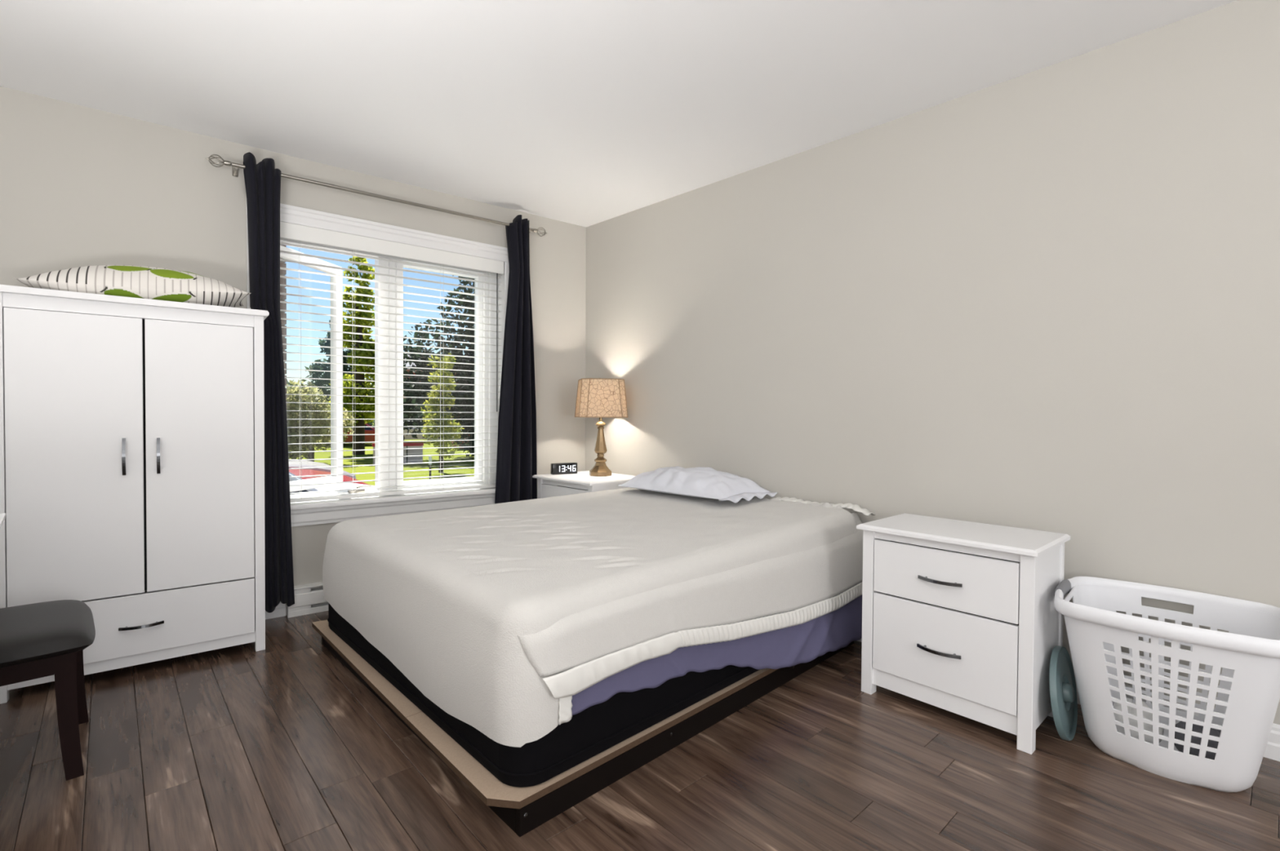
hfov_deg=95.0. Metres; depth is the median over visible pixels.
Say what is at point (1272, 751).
baseboard
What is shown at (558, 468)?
clock
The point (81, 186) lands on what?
wall
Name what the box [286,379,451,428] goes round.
hedge
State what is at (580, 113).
ceiling
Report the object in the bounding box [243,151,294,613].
curtain
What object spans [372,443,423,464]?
notice board
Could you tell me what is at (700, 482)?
pillow
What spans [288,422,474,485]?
lawn
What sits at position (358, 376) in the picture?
tree
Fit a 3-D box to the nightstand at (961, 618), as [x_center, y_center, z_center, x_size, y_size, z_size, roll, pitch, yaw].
[1.187,0.716,2.192,0.406,0.660,0.601,-1,1,-42]
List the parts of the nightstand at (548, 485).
leg, drawer, rail, leg, panel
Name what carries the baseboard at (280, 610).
attached to the wall at (81, 186)
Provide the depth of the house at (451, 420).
32.40 m
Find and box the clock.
[551,462,577,475]
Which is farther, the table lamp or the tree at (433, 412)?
the tree at (433, 412)
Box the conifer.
[304,320,374,430]
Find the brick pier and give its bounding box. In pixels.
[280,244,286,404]
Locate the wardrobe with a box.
[0,284,269,704]
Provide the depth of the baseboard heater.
3.14 m
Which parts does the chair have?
seat, leg, leg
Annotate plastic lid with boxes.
[1048,645,1077,741]
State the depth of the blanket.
2.01 m
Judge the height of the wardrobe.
1.537 m
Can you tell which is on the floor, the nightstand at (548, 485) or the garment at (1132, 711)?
the nightstand at (548, 485)
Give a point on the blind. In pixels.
(287, 230)
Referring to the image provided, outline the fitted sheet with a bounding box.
[571,582,862,715]
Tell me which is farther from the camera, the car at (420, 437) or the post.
the car at (420, 437)
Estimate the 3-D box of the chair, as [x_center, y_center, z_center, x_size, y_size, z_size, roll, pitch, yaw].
[-1.976,0.584,1.727,0.537,0.903,0.525,-1,1,-45]
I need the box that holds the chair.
[0,600,95,781]
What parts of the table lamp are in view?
stem, lamp shade, shade trim, shade trim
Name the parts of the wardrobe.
leg, door, handle, rail, rail, handle, handle, panel, drawer, door, panel, leg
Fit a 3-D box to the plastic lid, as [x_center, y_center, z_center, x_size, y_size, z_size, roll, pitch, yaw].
[1.435,0.903,1.985,0.296,0.295,0.059,-1,1,-45]
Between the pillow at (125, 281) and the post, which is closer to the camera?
the pillow at (125, 281)
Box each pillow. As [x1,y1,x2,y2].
[13,265,251,307]
[618,466,777,503]
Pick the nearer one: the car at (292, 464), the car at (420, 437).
the car at (292, 464)
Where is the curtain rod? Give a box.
[205,154,546,236]
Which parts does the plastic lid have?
knob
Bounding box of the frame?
[311,620,853,837]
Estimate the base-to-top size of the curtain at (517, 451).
2.326 m
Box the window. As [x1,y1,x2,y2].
[245,198,509,527]
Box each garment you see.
[1112,697,1164,744]
[1173,720,1221,759]
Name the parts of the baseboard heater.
rail, panel, plate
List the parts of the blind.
ladder cord, ladder cord, rail, ladder cord, ladder cord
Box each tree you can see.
[285,379,355,462]
[326,256,374,454]
[403,275,474,458]
[421,352,464,472]
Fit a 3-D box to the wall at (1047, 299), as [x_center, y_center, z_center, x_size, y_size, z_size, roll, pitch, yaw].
[1.860,-0.193,2.114,0.150,2.590,6.950,-1,1,-45]
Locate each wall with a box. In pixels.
[0,86,586,615]
[585,0,1279,724]
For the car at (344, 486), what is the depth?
7.52 m
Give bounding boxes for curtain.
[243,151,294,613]
[494,214,537,504]
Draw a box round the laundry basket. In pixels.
[1053,576,1279,792]
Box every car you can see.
[288,459,355,479]
[288,469,370,485]
[288,471,374,493]
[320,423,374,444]
[403,421,439,441]
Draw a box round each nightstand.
[532,471,635,498]
[856,513,1070,755]
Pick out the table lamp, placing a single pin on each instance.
(600, 398)
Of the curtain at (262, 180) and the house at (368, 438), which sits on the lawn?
the house at (368, 438)
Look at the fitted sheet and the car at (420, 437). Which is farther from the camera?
the car at (420, 437)
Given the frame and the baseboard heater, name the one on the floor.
the frame
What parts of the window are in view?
casing, casement sash, crank handle, header casing, frame, sill, fixed rail, casing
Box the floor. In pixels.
[0,611,1279,850]
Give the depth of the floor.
1.72 m
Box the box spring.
[327,603,758,787]
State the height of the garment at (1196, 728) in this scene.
0.141 m
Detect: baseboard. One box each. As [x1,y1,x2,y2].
[265,601,285,619]
[857,638,1279,761]
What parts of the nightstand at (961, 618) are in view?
leg, handle, handle, rail, drawer, drawer, rail, leg, panel, leg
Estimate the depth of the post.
16.95 m
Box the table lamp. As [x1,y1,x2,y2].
[574,377,627,476]
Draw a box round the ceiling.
[0,0,1237,226]
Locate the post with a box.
[428,456,431,479]
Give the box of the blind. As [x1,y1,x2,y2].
[280,221,503,502]
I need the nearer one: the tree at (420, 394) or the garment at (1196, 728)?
the garment at (1196, 728)
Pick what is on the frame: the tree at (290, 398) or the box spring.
the box spring
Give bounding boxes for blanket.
[322,487,875,747]
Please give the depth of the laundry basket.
1.75 m
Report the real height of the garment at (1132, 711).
0.142 m
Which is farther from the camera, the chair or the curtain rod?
the curtain rod
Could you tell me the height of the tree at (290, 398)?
3.690 m
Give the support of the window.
in the wall at (81, 186)
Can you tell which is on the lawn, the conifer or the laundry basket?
the conifer
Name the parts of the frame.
rail, rail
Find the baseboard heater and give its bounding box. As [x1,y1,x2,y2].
[286,582,328,617]

